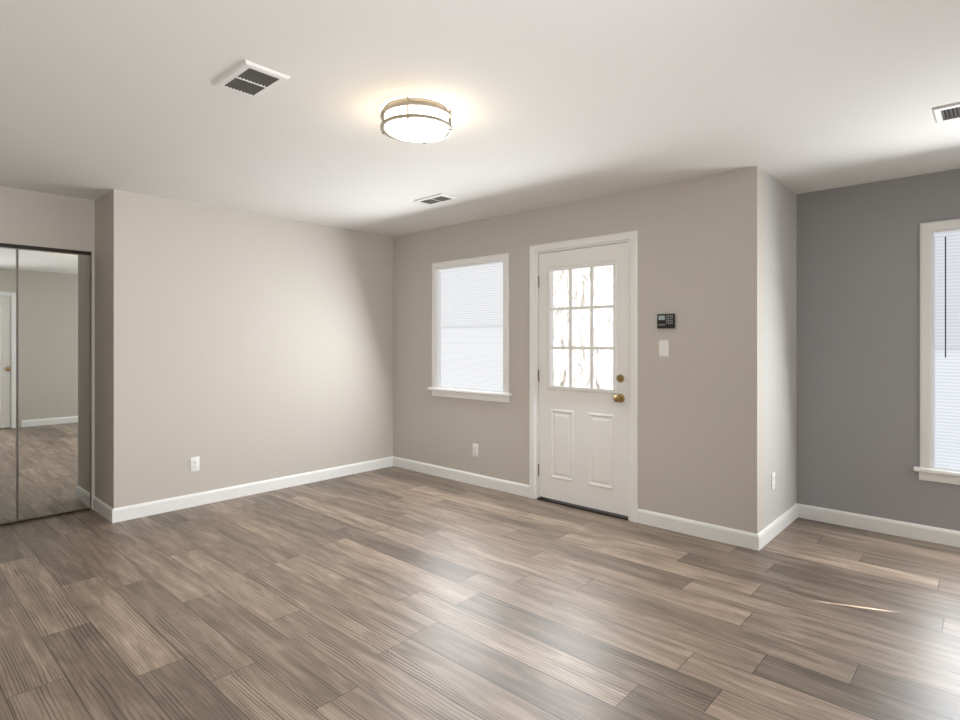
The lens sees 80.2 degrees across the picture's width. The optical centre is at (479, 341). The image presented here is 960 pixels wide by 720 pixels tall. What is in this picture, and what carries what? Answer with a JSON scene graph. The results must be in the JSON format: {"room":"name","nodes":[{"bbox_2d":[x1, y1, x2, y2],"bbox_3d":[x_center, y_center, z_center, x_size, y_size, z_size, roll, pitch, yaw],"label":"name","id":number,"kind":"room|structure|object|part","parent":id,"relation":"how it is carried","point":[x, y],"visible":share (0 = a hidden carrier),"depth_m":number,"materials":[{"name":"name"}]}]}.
{"room":"empty living room","nodes":[
{"label":"empty living room","id":0,"kind":"room"},
{"bbox_2d":[0,186,94,508],"bbox_3d":[-3.679,0.105,3.808,0.150,2.410,1.845,0,0,42],"label":"wall","id":1,"kind":"structure","parent":0,"point":[34,218],"depth_m":4.25,"materials":[{"name":"beige paint"}]},
{"bbox_2d":[0,243,90,523],"bbox_3d":[-3.334,0.294,4.103,0.039,1.987,0.903,0,0,42],"label":"bifold closet door","id":2,"kind":"structure","parent":1,"relation":"in","point":[45,381],"depth_m":4.21,"materials":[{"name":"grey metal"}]},
{"bbox_2d":[95,189,392,507],"bbox_3d":[-1.956,0.100,5.214,0.490,2.400,2.555,0,0,42],"label":"wall","id":3,"kind":"structure","parent":0,"point":[234,347],"depth_m":4.73,"materials":[{"name":"beige paint"}]},
{"bbox_2d":[93,496,111,520],"bbox_3d":[-2.826,1.250,4.271,0.480,0.100,0.013,0,0,42],"label":"baseboard","id":4,"kind":"structure","parent":3,"relation":"attached to","point":[99,506],"depth_m":4.27,"materials":[{"name":"white paint"}]},
{"bbox_2d":[190,456,199,471],"bbox_3d":[-2.257,0.967,4.517,0.008,0.114,0.070,0,0,42],"label":"outlet","id":5,"kind":"object","parent":3,"relation":"attached to","point":[193,463],"visible":1,"depth_m":4.51,"materials":[{"name":"white plastic"}]},
{"bbox_2d":[109,456,392,522],"bbox_3d":[-1.775,1.250,5.039,0.013,0.100,2.568,0,0,42],"label":"baseboard","id":6,"kind":"structure","parent":3,"relation":"attached to","point":[110,513],"depth_m":4.76,"materials":[{"name":"white paint"}]},
{"bbox_2d":[0,466,959,719],"bbox_3d":[-0.614,1.360,3.356,6.980,0.120,5.620,0,0,42],"label":"floor","id":7,"kind":"structure","parent":0,"point":[392,593],"depth_m":2.71,"materials":[{"name":"wood"}]},
{"bbox_2d":[0,0,959,236],"bbox_3d":[-0.614,-1.160,3.356,6.980,0.120,5.620,0,0,42],"label":"ceiling","id":8,"kind":"structure","parent":0,"point":[549,103],"depth_m":2.58,"materials":[{"name":"white paint"}]},
{"bbox_2d":[213,60,289,98],"bbox_3d":[-0.961,-1.094,2.393,0.300,0.012,0.190,0,0,42],"label":"ceiling vent","id":9,"kind":"object","parent":8,"relation":"in","point":[249,79],"visible":1,"depth_m":2.37,"materials":[{"name":"white metal"}]},
{"bbox_2d":[380,96,451,144],"bbox_3d":[-0.303,-1.044,2.719,0.340,0.112,0.340,0,0,42],"label":"flush-mount light","id":10,"kind":"object","parent":8,"relation":"attached to","point":[416,120],"visible":0.98,"depth_m":2.62,"materials":[{"name":"white glass"}]},
{"bbox_2d":[414,193,457,204],"bbox_3d":[-0.340,-1.094,4.377,0.315,0.012,0.175,0,0,42],"label":"ceiling vent","id":11,"kind":"object","parent":8,"relation":"in","point":[436,199],"visible":1,"depth_m":4.36,"materials":[{"name":"white metal"}]},
{"bbox_2d":[932,102,959,122],"bbox_3d":[2.317,-1.094,2.655,0.320,0.012,0.225,0,0,42],"label":"ceiling vent","id":12,"kind":"object","parent":8,"relation":"in","point":[948,112],"visible":1,"depth_m":2.72,"materials":[{"name":"white metal"}]},
{"bbox_2d":[393,166,764,533],"bbox_3d":[0.225,0.105,5.049,4.230,2.410,0.150,0,0,42],"label":"wall","id":13,"kind":"structure","parent":0,"point":[701,387],"depth_m":3.98,"materials":[{"name":"beige paint"}]},
{"bbox_2d":[393,456,528,497],"bbox_3d":[-0.244,1.250,5.368,1.786,0.100,0.013,0,0,42],"label":"baseboard","id":14,"kind":"structure","parent":13,"relation":"attached to","point":[511,487],"depth_m":5.27,"materials":[{"name":"white paint"}]},
{"bbox_2d":[437,261,502,386],"bbox_3d":[-0.058,-0.137,5.303,0.859,1.154,0.140,0,0,42],"label":"liner","id":15,"kind":"object","parent":13,"relation":"attached to","point":[438,328],"visible":0.24,"depth_m":5.54,"materials":[{"name":"white paint"}]},
{"bbox_2d":[431,253,508,402],"bbox_3d":[-0.066,-0.122,5.293,0.980,1.294,0.154,0,0,42],"label":"window","id":16,"kind":"structure","parent":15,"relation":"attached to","point":[471,327],"depth_m":5.25,"materials":[{"name":"white plastic"}]},
{"bbox_2d":[428,387,511,396],"bbox_3d":[-0.094,0.454,5.263,1.030,0.028,0.117,0,0,42],"label":"stool","id":17,"kind":"object","parent":13,"relation":"attached to","point":[483,392],"visible":1,"depth_m":5.18,"materials":[{"name":"white paint"}]},
{"bbox_2d":[473,443,477,456],"bbox_3d":[-0.043,0.982,5.187,0.070,0.114,0.008,0,0,42],"label":"outlet","id":18,"kind":"object","parent":13,"relation":"attached to","point":[475,449],"visible":1,"depth_m":5.18,"materials":[{"name":"white plastic"}]},
{"bbox_2d":[537,497,627,519],"bbox_3d":[0.826,1.294,4.491,0.818,0.013,0.162,0,0,42],"label":"entry door threshold sill","id":19,"kind":"structure","parent":13,"relation":"attached to","point":[611,514],"depth_m":4.42,"materials":[{"name":"brown metal"}]},
{"bbox_2d":[538,242,627,515],"bbox_3d":[0.795,0.273,4.463,0.818,2.006,0.059,0,0,42],"label":"entry door","id":20,"kind":"structure","parent":13,"relation":"in","point":[583,446],"depth_m":4.42,"materials":[{"name":"white paint"}]},
{"bbox_3d":[0.483,0.280,4.720,0.011,1.656,0.012,0,0,42],"label":"entry door hinges","id":21,"kind":"part","parent":20,"relation":"part of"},
{"bbox_2d":[552,265,624,402],"bbox_3d":[0.803,-0.065,4.400,0.664,1.026,0.099,0,0,42],"label":"window","id":22,"kind":"structure","parent":20,"relation":"attached to","point":[620,398],"depth_m":4.44,"materials":[{"name":"clear glass"}]},
{"bbox_3d":[1.015,0.344,4.189,0.066,0.207,0.075,0,0,43],"label":"knob","id":23,"kind":"part","parent":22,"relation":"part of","materials":[{"name":"gold metal"}]},
{"bbox_2d":[529,230,637,522],"bbox_3d":[0.823,0.248,4.488,0.976,2.103,0.168,0,0,42],"label":"door frame","id":24,"kind":"structure","parent":13,"relation":"attached to","point":[632,236],"depth_m":4.28,"materials":[{"name":"white paint"}]},
{"bbox_2d":[659,340,668,356],"bbox_3d":[1.280,0.045,3.973,0.070,0.114,0.012,0,0,42],"label":"light switch","id":25,"kind":"object","parent":13,"relation":"attached to","point":[663,348],"visible":1,"depth_m":3.97,"materials":[{"name":"white plastic"}]},
{"bbox_2d":[657,314,674,327],"bbox_3d":[1.291,-0.145,3.955,0.124,0.100,0.024,0,0,42],"label":"alarm keypad","id":26,"kind":"object","parent":13,"relation":"attached to","point":[665,320],"visible":1,"depth_m":3.94,"materials":[{"name":"black plastic"}]},
{"bbox_2d":[637,509,752,548],"bbox_3d":[1.422,1.250,3.843,0.780,0.100,0.013,0,0,42],"label":"baseboard","id":27,"kind":"structure","parent":13,"relation":"attached to","point":[722,534],"depth_m":3.81,"materials":[{"name":"white paint"}]},
{"bbox_2d":[765,172,795,526],"bbox_3d":[2.091,0.100,4.066,0.150,2.400,0.920,0,0,42],"label":"wall","id":28,"kind":"structure","parent":0,"point":[780,332],"depth_m":3.94,"materials":[{"name":"beige paint"}]},
{"bbox_2d":[772,472,774,489],"bbox_3d":[1.960,0.929,3.805,0.008,0.114,0.070,0,0,42],"label":"outlet","id":29,"kind":"object","parent":28,"relation":"attached to","point":[773,481],"visible":1,"depth_m":3.80,"materials":[{"name":"white plastic"}]},
{"bbox_2d":[753,503,800,550],"bbox_3d":[2.035,1.250,3.884,0.013,0.100,0.901,0,0,42],"label":"baseboard","id":30,"kind":"structure","parent":28,"relation":"attached to","point":[768,534],"depth_m":3.82,"materials":[{"name":"white paint"}]},
{"bbox_2d":[796,169,959,530],"bbox_3d":[3.107,0.100,3.657,1.900,2.400,0.150,0,0,42],"label":"wall","id":31,"kind":"structure","parent":0,"point":[858,349],"depth_m":3.95,"materials":[{"name":"gray paint"}]},
{"bbox_2d":[801,504,959,547],"bbox_3d":[2.982,1.250,3.660,1.713,0.100,0.013,0,0,42],"label":"baseboard","id":32,"kind":"structure","parent":31,"relation":"attached to","point":[943,536],"depth_m":3.87,"materials":[{"name":"white paint"}]},
{"bbox_2d":[914,466,959,476],"bbox_3d":[3.233,0.834,3.462,0.950,0.028,0.117,0,0,42],"label":"window sill","id":33,"kind":"structure","parent":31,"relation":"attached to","point":[944,471],"depth_m":3.67,"materials":[{"name":"white paint"}]},
{"bbox_2d":[919,219,959,484],"bbox_3d":[3.261,0.063,3.492,0.900,1.684,0.154,0,0,42],"label":"window","id":34,"kind":"structure","parent":31,"relation":"in","point":[947,412],"depth_m":3.70,"materials":[{"name":"white plastic"}]},
{"bbox_2d":[931,228,959,467],"bbox_3d":[3.269,0.048,3.501,0.779,1.544,0.140,0,0,42],"label":"liner","id":35,"kind":"object","parent":31,"relation":"attached to","point":[932,346],"visible":0.79,"depth_m":3.71,"materials":[{"name":"white paint"}]},
{"bbox_2d":[945,236,945,357],"bbox_3d":[3.001,-0.290,3.674,0.007,0.780,0.007,0,0,42],"label":"blind wand","id":36,"kind":"object","parent":35,"relation":"hanging from","point":[945,296],"visible":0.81,"depth_m":3.67,"materials":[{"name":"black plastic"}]},
{"label":"outside","id":37,"kind":"structure","parent":0,"visible":0},
{"bbox_2d":[554,265,612,389],"bbox_3d":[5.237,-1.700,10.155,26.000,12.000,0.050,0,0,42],"label":"window glass","id":38,"kind":"object","parent":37,"point":[580,329],"depth_m":12.79,"materials":[{"name":"clear glass"}]}
]}

